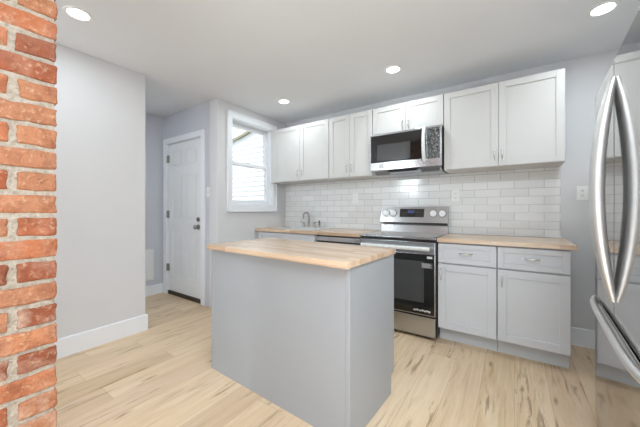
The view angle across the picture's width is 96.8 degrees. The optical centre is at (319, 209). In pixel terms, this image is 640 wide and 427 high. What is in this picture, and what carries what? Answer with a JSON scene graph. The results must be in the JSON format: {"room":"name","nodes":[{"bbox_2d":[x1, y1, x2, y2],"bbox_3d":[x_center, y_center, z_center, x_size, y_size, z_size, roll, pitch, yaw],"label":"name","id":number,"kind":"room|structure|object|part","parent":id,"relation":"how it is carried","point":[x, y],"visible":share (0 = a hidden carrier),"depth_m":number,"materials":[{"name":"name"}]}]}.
{"room":"kitchen","nodes":[
{"label":"kitchen","id":0,"kind":"room"},
{"bbox_2d":[54,43,147,359],"bbox_3d":[-3.080,-0.068,0.824,0.146,2.465,4.781,0,0,34],"label":"wall","id":1,"kind":"structure","parent":0,"point":[99,214],"depth_m":2.44,"materials":[{"name":"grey paint"}]},
{"bbox_2d":[145,113,162,286],"bbox_3d":[-3.785,-0.068,1.836,0.150,2.465,5.655,0,0,34],"label":"wall","id":2,"kind":"structure","parent":0,"point":[153,123],"depth_m":3.91,"materials":[{"name":"paint"}]},
{"bbox_2d":[145,249,153,280],"bbox_3d":[-2.375,0.750,3.749,0.015,0.420,0.345,0,0,34],"label":"access panel","id":3,"kind":"object","parent":2,"relation":"attached to","point":[149,254],"visible":0.43,"depth_m":3.84,"materials":[{"name":"white paint"}]},
{"bbox_2d":[145,283,162,296],"bbox_3d":[-2.784,1.100,3.150,0.016,0.130,2.055,0,0,34],"label":"baseboard","id":4,"kind":"structure","parent":2,"relation":"attached to","point":[158,288],"depth_m":3.88,"materials":[{"name":"white paint"}]},
{"bbox_2d":[163,101,208,306],"bbox_3d":[-1.725,-0.068,3.761,1.075,2.465,0.150,0,0,34],"label":"wall","id":5,"kind":"structure","parent":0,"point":[195,118],"depth_m":3.50,"materials":[{"name":"paint"}]},
{"bbox_2d":[163,129,204,305],"bbox_3d":[-1.758,0.095,3.749,0.965,2.140,0.206,0,0,34],"label":"door","id":6,"kind":"structure","parent":5,"relation":"attached to","point":[183,155],"depth_m":3.73,"materials":[{"name":"white paint"}]},
{"bbox_3d":[-1.531,0.220,3.510,0.066,0.066,0.069,0,0,34],"label":"knob","id":7,"kind":"part","parent":6,"relation":"part of","materials":[{"name":"silver metal"}]},
{"bbox_2d":[207,187,210,196],"bbox_3d":[-1.336,-0.210,3.392,0.074,0.120,0.018,0,0,34],"label":"light switch","id":8,"kind":"object","parent":5,"relation":"attached to","point":[208,188],"visible":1,"depth_m":3.38,"materials":[{"name":"white plastic"}]},
{"bbox_2d":[209,98,285,307],"bbox_3d":[-0.921,-0.068,3.851,0.150,2.465,1.205,0,0,34],"label":"wall","id":9,"kind":"structure","parent":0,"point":[224,226],"depth_m":3.39,"materials":[{"name":"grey paint"}]},
{"bbox_2d":[227,109,276,211],"bbox_3d":[-0.934,-0.587,3.806,0.177,1.233,0.857,0,0,34],"label":"window","id":10,"kind":"structure","parent":9,"relation":"attached to","point":[234,119],"depth_m":3.79,"materials":[{"name":"white paint"}]},
{"bbox_3d":[-0.979,-0.838,3.837,0.036,0.536,0.676,0,0,34],"label":"sash","id":11,"kind":"part","parent":10,"relation":"part of","materials":[{"name":"clear glass"}]},
{"bbox_3d":[-0.945,-0.337,3.814,0.036,0.546,0.676,0,0,34],"label":"sash","id":12,"kind":"part","parent":10,"relation":"part of","materials":[{"name":"glass"}]},
{"bbox_2d":[54,293,599,426],"bbox_3d":[-1.269,1.225,0.753,5.525,0.120,7.010,0,0,34],"label":"floor","id":13,"kind":"structure","parent":0,"point":[161,375],"depth_m":1.87,"materials":[{"name":"brown wood"}]},
{"bbox_2d":[0,0,58,426],"bbox_3d":[-1.341,-0.068,0.654,0.442,2.463,1.019,0,0,34],"label":"brick wall","id":14,"kind":"structure","parent":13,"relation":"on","point":[29,392],"depth_m":0.89,"materials":[{"name":"brick"}]},
{"bbox_2d":[257,231,316,241],"bbox_3d":[-0.296,0.726,3.768,0.969,0.879,0.632,0,0,34],"label":"base cabinet","id":15,"kind":"object","parent":13,"relation":"on","point":[260,234],"visible":0.12,"depth_m":3.51,"materials":[{"name":"grey paint"}]},
{"bbox_3d":[-0.622,0.380,3.661,0.459,0.166,0.020,0,0,34],"label":"drawer","id":16,"kind":"part","parent":15,"relation":"part of","materials":[{"name":"grey paint"}]},
{"bbox_3d":[-0.241,0.380,3.400,0.455,0.166,0.020,0,0,34],"label":"drawer","id":17,"kind":"part","parent":15,"relation":"part of","materials":[{"name":"grey paint"}]},
{"bbox_2d":[255,226,380,236],"bbox_3d":[-0.056,0.268,3.604,1.550,0.034,0.611,0,0,34],"label":"countertop","id":18,"kind":"structure","parent":15,"relation":"on","point":[336,231],"depth_m":3.35,"materials":[{"name":"beige wood"}]},
{"bbox_2d":[273,226,333,230],"bbox_3d":[-0.232,0.337,3.752,0.700,0.187,0.450,0,0,34],"label":"sink","id":19,"kind":"object","parent":18,"relation":"in","point":[289,227],"visible":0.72,"depth_m":3.84,"materials":[{"name":"metal"}]},
{"bbox_2d":[285,227,322,229],"bbox_3d":[-0.247,0.340,3.729,0.656,0.180,0.351,0,0,34],"label":"basin","id":20,"kind":"object","parent":19,"relation":"in","point":[294,228],"depth_m":3.86,"materials":[{"name":"metal"}]},
{"bbox_2d":[300,212,320,227],"bbox_3d":[-0.141,0.137,3.895,0.341,0.212,0.088,0,0,34],"label":"faucet","id":21,"kind":"object","parent":18,"relation":"on","point":[303,225],"visible":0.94,"depth_m":3.91,"materials":[{"name":"silver metal"}]},
{"bbox_3d":[-0.183,0.137,3.918,0.110,0.211,0.047,0,0,-18],"label":"spout","id":22,"kind":"part","parent":21,"relation":"part of","materials":[{"name":"silver metal"}]},
{"bbox_2d":[212,250,393,426],"bbox_3d":[-0.160,0.726,1.960,1.176,0.879,0.555,0,0,37],"label":"kitchen island","id":23,"kind":"object","parent":13,"relation":"on","point":[316,342],"visible":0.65,"depth_m":1.62,"materials":[{"name":"grey paint"}]},
{"bbox_3d":[-0.787,0.726,2.088,0.018,0.879,0.012,0,0,37],"label":"corner trim","id":24,"kind":"part","parent":23,"relation":"part of","materials":[{"name":"grey wood"}]},
{"bbox_2d":[207,238,395,268],"bbox_3d":[-0.166,0.268,1.938,1.180,0.034,0.602,0,0,37],"label":"island countertop","id":25,"kind":"structure","parent":23,"relation":"on","point":[342,256],"depth_m":1.74,"materials":[{"name":"beige wood"}]},
{"bbox_3d":[0.141,0.726,1.399,0.024,0.879,0.012,0,0,37],"label":"corner trim","id":26,"kind":"part","parent":23,"relation":"part of","materials":[{"name":"grey wood"}]},
{"bbox_3d":[0.308,0.726,1.621,0.018,0.879,0.542,0,0,37],"label":"panel","id":27,"kind":"part","parent":23,"relation":"part of","materials":[{"name":"grey wood"}]},
{"bbox_2d":[315,235,361,244],"bbox_3d":[0.347,0.728,3.336,0.572,0.875,0.602,0,0,34],"label":"dishwasher","id":28,"kind":"object","parent":13,"relation":"on","point":[320,238],"visible":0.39,"depth_m":3.08,"materials":[{"name":"silver metal"}]},
{"bbox_3d":[0.189,0.710,3.104,0.570,0.690,0.041,0,0,34],"label":"door","id":29,"kind":"part","parent":28,"relation":"part of","materials":[{"name":"silver metal"}]},
{"bbox_3d":[0.189,0.327,3.104,0.570,0.047,0.041,0,0,34],"label":"control panel","id":30,"kind":"part","parent":28,"relation":"part of","materials":[{"name":"silver metal"}]},
{"bbox_2d":[360,206,448,338],"bbox_3d":[0.861,0.566,2.910,0.734,1.198,0.694,0,0,34],"label":"range","id":31,"kind":"object","parent":13,"relation":"on","point":[414,232],"visible":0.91,"depth_m":2.64,"materials":[{"name":"silver metal"}]},
{"bbox_3d":[0.687,0.347,2.656,0.652,0.036,0.079,0,0,34],"label":"oven handle","id":32,"kind":"part","parent":31,"relation":"part of","materials":[{"name":"silver metal"}]},
{"bbox_3d":[0.721,0.622,2.707,0.724,0.657,0.042,0,0,34],"label":"oven door","id":33,"kind":"part","parent":31,"relation":"part of","materials":[{"name":"black glass"}]},
{"bbox_2d":[360,231,446,239],"bbox_3d":[0.880,0.260,2.939,0.734,0.020,0.625,0,0,34],"label":"cooktop","id":34,"kind":"object","parent":31,"relation":"in","point":[380,235],"depth_m":2.83,"materials":[{"name":"ceramic"}]},
{"bbox_3d":[1.018,0.038,3.155,0.267,0.090,0.031,0,0,34],"label":"touch panel","id":35,"kind":"part","parent":31,"relation":"part of","materials":[{"name":"black glass"}]},
{"bbox_3d":[0.709,0.671,2.690,0.708,0.537,0.005,0,0,34],"label":"door glass","id":36,"kind":"part","parent":31,"relation":"part of","materials":[{"name":"black glass"}]},
{"bbox_3d":[1.033,0.058,3.162,0.734,0.182,0.085,0,0,34],"label":"control panel","id":37,"kind":"part","parent":31,"relation":"part of","materials":[{"name":"silver metal"}]},
{"bbox_3d":[0.721,1.046,2.707,0.724,0.173,0.042,0,0,34],"label":"storage drawer","id":38,"kind":"part","parent":31,"relation":"part of","materials":[{"name":"silver metal"}]},
{"bbox_3d":[1.198,0.043,3.012,0.068,0.068,0.048,0,0,34],"label":"knob","id":39,"kind":"part","parent":31,"relation":"part of","materials":[{"name":"metal"}]},
{"bbox_3d":[1.273,0.043,2.961,0.068,0.068,0.048,0,0,34],"label":"knob","id":40,"kind":"part","parent":31,"relation":"part of","materials":[{"name":"metal"}]},
{"bbox_2d":[438,242,497,350],"bbox_3d":[1.383,0.726,2.618,0.444,0.879,0.632,0,0,34],"label":"base cabinet","id":41,"kind":"object","parent":13,"relation":"on","point":[467,273],"visible":1,"depth_m":2.39,"materials":[{"name":"grey paint"}]},
{"bbox_3d":[1.229,0.380,2.394,0.438,0.166,0.020,0,0,34],"label":"drawer","id":42,"kind":"part","parent":41,"relation":"part of","materials":[{"name":"grey paint"}]},
{"bbox_3d":[1.229,0.756,2.394,0.438,0.563,0.020,0,0,34],"label":"door","id":43,"kind":"part","parent":41,"relation":"part of","materials":[{"name":"grey paint"}]},
{"bbox_2d":[437,233,576,249],"bbox_3d":[1.579,0.268,2.485,0.924,0.034,0.611,0,0,34],"label":"countertop","id":44,"kind":"structure","parent":41,"relation":"on","point":[497,240],"depth_m":2.30,"materials":[{"name":"beige wood"}]},
{"bbox_2d":[497,246,570,368],"bbox_3d":[1.752,0.726,2.366,0.444,0.879,0.632,0,0,34],"label":"base cabinet","id":45,"kind":"object","parent":13,"relation":"on","point":[534,284],"visible":0.99,"depth_m":2.14,"materials":[{"name":"grey paint"}]},
{"bbox_3d":[1.587,0.375,2.124,0.119,0.014,0.034,0,0,34],"label":"handle","id":46,"kind":"part","parent":45,"relation":"part of","materials":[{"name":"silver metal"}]},
{"bbox_3d":[1.599,0.380,2.142,0.438,0.166,0.020,0,0,34],"label":"drawer","id":47,"kind":"part","parent":45,"relation":"part of","materials":[{"name":"grey paint"}]},
{"bbox_3d":[1.599,0.756,2.142,0.438,0.563,0.020,0,0,34],"label":"door","id":48,"kind":"part","parent":45,"relation":"part of","materials":[{"name":"grey paint"}]},
{"bbox_2d":[589,8,639,426],"bbox_3d":[1.459,0.264,0.980,0.773,1.804,0.980,0,0,38],"label":"refrigerator","id":49,"kind":"object","parent":13,"relation":"on","point":[614,170],"visible":1,"depth_m":1.13,"materials":[{"name":"metal"}]},
{"bbox_3d":[1.195,-0.080,1.206,0.078,0.908,0.046,0,0,38],"label":"door handle","id":50,"kind":"part","parent":49,"relation":"part of","materials":[{"name":"metal"}]},
{"bbox_3d":[1.161,-0.080,1.163,0.078,0.908,0.046,0,0,38],"label":"door handle","id":51,"kind":"part","parent":49,"relation":"part of","materials":[{"name":"metal"}]},
{"bbox_3d":[1.386,-0.080,1.341,0.070,1.081,0.498,0,0,38],"label":"door","id":52,"kind":"part","parent":49,"relation":"part of","materials":[{"name":"metal"}]},
{"bbox_3d":[1.197,0.485,1.177,0.045,0.031,0.969,0,0,38],"label":"drawer handle","id":53,"kind":"part","parent":49,"relation":"part of","materials":[{"name":"metal"}]},
{"bbox_3d":[1.239,0.791,1.150,0.070,0.628,0.980,0,0,38],"label":"freezer drawer","id":54,"kind":"part","parent":49,"relation":"part of","materials":[{"name":"metal"}]},
{"bbox_3d":[1.085,-0.080,0.952,0.070,1.081,0.478,0,0,38],"label":"door","id":55,"kind":"part","parent":49,"relation":"part of","materials":[{"name":"metal"}]},
{"bbox_2d":[55,0,639,123],"bbox_3d":[-1.269,-1.375,0.753,5.525,0.150,7.010,0,0,34],"label":"ceiling","id":56,"kind":"structure","parent":0,"point":[324,57],"depth_m":2.24,"materials":[{"name":"paint"}]},
{"bbox_2d":[62,5,92,21],"bbox_3d":[-1.605,-1.297,1.886,0.156,0.006,0.156,0,0,34],"label":"recessed light","id":57,"kind":"object","parent":56,"relation":"in","point":[77,13],"visible":1,"depth_m":1.88,"materials":[{"name":"white plastic"}]},
{"bbox_2d":[278,99,290,103],"bbox_3d":[-0.433,-1.297,3.415,0.156,0.006,0.156,0,0,34],"label":"recessed light","id":58,"kind":"object","parent":56,"relation":"in","point":[281,101],"visible":1,"depth_m":3.41,"materials":[{"name":"white plastic"}]},
{"bbox_2d":[384,65,401,73],"bbox_3d":[0.678,-1.297,2.638,0.156,0.006,0.156,0,0,34],"label":"recessed light","id":59,"kind":"object","parent":56,"relation":"in","point":[393,69],"visible":1,"depth_m":2.63,"materials":[{"name":"white plastic"}]},
{"bbox_2d":[587,0,620,16],"bbox_3d":[1.833,-1.297,1.839,0.156,0.006,0.156,0,0,34],"label":"recessed light","id":60,"kind":"object","parent":56,"relation":"in","point":[606,7],"visible":1,"depth_m":1.83,"materials":[{"name":"white plastic"}]},
{"bbox_2d":[286,49,618,330],"bbox_3d":[1.174,-0.068,3.238,4.300,2.465,0.150,0,0,34],"label":"wall","id":61,"kind":"structure","parent":0,"point":[584,76],"depth_m":2.44,"materials":[{"name":"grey paint"}]},
{"bbox_2d":[271,119,338,184],"bbox_3d":[-0.214,-0.748,3.879,0.975,0.743,0.358,0,0,34],"label":"upper cabinet","id":62,"kind":"object","parent":61,"relation":"attached to","point":[299,153],"visible":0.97,"depth_m":3.73,"materials":[{"name":"white paint"}]},
{"bbox_3d":[-0.448,-0.749,3.875,0.449,0.733,0.020,0,0,34],"label":"door","id":63,"kind":"part","parent":62,"relation":"part of","materials":[{"name":"white paint"}]},
{"bbox_3d":[-0.075,-0.749,3.620,0.449,0.733,0.020,0,0,34],"label":"door","id":64,"kind":"part","parent":62,"relation":"part of","materials":[{"name":"white paint"}]},
{"bbox_2d":[329,109,380,180],"bbox_3d":[0.427,-0.748,3.440,0.572,0.743,0.358,0,0,34],"label":"upper cabinet","id":65,"kind":"object","parent":61,"relation":"attached to","point":[349,135],"visible":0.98,"depth_m":3.32,"materials":[{"name":"white paint"}]},
{"bbox_3d":[0.233,-0.749,3.409,0.282,0.733,0.020,0,0,34],"label":"door","id":66,"kind":"part","parent":65,"relation":"part of","materials":[{"name":"white paint"}]},
{"bbox_3d":[0.469,-0.749,3.248,0.282,0.733,0.020,0,0,34],"label":"door","id":67,"kind":"part","parent":65,"relation":"part of","materials":[{"name":"white paint"}]},
{"bbox_2d":[373,94,443,134],"bbox_3d":[0.970,-0.964,3.068,0.735,0.310,0.358,0,0,34],"label":"upper cabinet","id":68,"kind":"object","parent":61,"relation":"attached to","point":[429,111],"visible":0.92,"depth_m":2.92,"materials":[{"name":"white paint"}]},
{"bbox_3d":[0.742,-0.965,3.061,0.364,0.300,0.020,0,0,34],"label":"door","id":69,"kind":"part","parent":68,"relation":"part of","materials":[{"name":"white paint"}]},
{"bbox_2d":[370,124,447,177],"bbox_3d":[0.937,-0.589,3.021,0.726,0.436,0.452,0,0,34],"label":"microwave","id":70,"kind":"object","parent":68,"relation":"attached to","point":[416,151],"visible":0.98,"depth_m":2.87,"materials":[{"name":"silver metal"}]},
{"bbox_3d":[0.801,-0.612,2.938,0.596,0.390,0.029,0,0,34],"label":"door","id":71,"kind":"part","parent":70,"relation":"part of","materials":[{"name":"silver metal"}]},
{"bbox_3d":[0.794,-0.643,2.922,0.582,0.288,0.003,0,0,34],"label":"door glass","id":72,"kind":"part","parent":70,"relation":"part of","materials":[{"name":"black glass"}]},
{"bbox_3d":[1.002,-0.632,2.742,0.036,0.341,0.066,0,0,34],"label":"door handle","id":73,"kind":"part","parent":70,"relation":"part of","materials":[{"name":"silver metal"}]},
{"bbox_3d":[1.102,-0.612,2.732,0.127,0.390,0.029,0,0,34],"label":"control panel","id":74,"kind":"part","parent":70,"relation":"part of","materials":[{"name":"silver metal"}]},
{"bbox_3d":[1.045,-0.965,2.853,0.364,0.300,0.020,0,0,34],"label":"door","id":75,"kind":"part","parent":68,"relation":"part of","materials":[{"name":"white paint"}]},
{"bbox_2d":[285,167,559,235],"bbox_3d":[0.796,0.245,3.399,3.192,1.240,0.010,0,0,34],"label":"tile backsplash","id":76,"kind":"structure","parent":61,"relation":"attached to","point":[521,201],"depth_m":2.97,"materials":[{"name":"white tile"}]},
{"bbox_2d":[353,194,357,202],"bbox_3d":[0.450,-0.140,3.623,0.074,0.120,0.010,0,0,34],"label":"wall outlet","id":77,"kind":"object","parent":76,"relation":"attached to","point":[355,196],"visible":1,"depth_m":3.62,"materials":[{"name":"white plastic"}]},
{"bbox_2d":[452,190,459,200],"bbox_3d":[1.415,-0.145,2.962,0.074,0.120,0.010,0,0,34],"label":"wall outlet","id":78,"kind":"object","parent":76,"relation":"attached to","point":[455,193],"visible":1,"depth_m":2.96,"materials":[{"name":"white plastic"}]},
{"bbox_2d":[444,68,564,173],"bbox_3d":[1.645,-0.748,2.606,0.893,0.743,0.358,0,0,34],"label":"upper cabinet","id":79,"kind":"object","parent":61,"relation":"attached to","point":[518,123],"visible":1,"depth_m":2.46,"materials":[{"name":"white paint"}]},
{"bbox_3d":[1.385,-0.749,2.621,0.443,0.733,0.020,0,0,34],"label":"door","id":80,"kind":"part","parent":79,"relation":"part of","materials":[{"name":"white paint"}]},
{"bbox_3d":[1.753,-0.749,2.369,0.443,0.733,0.020,0,0,34],"label":"door","id":81,"kind":"part","parent":79,"relation":"part of","materials":[{"name":"white paint"}]},
{"bbox_2d":[450,232,561,237],"bbox_3d":[1.743,0.243,2.738,0.905,0.013,0.012,0,0,34],"label":"trim","id":82,"kind":"structure","parent":61,"relation":"attached to","point":[450,232],"depth_m":2.70,"materials":[{"name":"white tile"}]},
{"bbox_2d":[577,186,587,199],"bbox_3d":[2.232,-0.140,2.416,0.074,0.120,0.010,0,0,34],"label":"wall outlet","id":83,"kind":"object","parent":61,"relation":"attached to","point":[582,191],"visible":1,"depth_m":2.42,"materials":[{"name":"white plastic"}]},
{"bbox_2d":[571,327,594,348],"bbox_3d":[2.447,1.090,2.266,0.800,0.150,0.016,0,0,34],"label":"baseboard","id":84,"kind":"structure","parent":61,"relation":"attached to","point":[580,337],"depth_m":2.40,"materials":[{"name":"white paint"}]},
{"label":"outside","id":85,"kind":"structure","parent":0,"visible":0},
{"bbox_3d":[0.476,1.715,9.550,18.000,0.100,11.700,0,0,34],"label":"ground","id":86,"kind":"structure","parent":85,"visible":0},
{"bbox_2d":[233,127,263,200],"bbox_3d":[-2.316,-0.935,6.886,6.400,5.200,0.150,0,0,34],"label":"siding","id":87,"kind":"object","parent":86,"relation":"on","point":[248,183],"depth_m":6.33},
{"bbox_2d":[233,131,250,142],"bbox_3d":[-2.088,-1.558,6.599,1.500,0.385,0.063,0,0,34],"label":"board","id":88,"kind":"object","parent":87,"relation":"attached to","point":[244,134],"visible":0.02,"depth_m":6.35,"materials":[{"name":"brown wood"}]}
]}

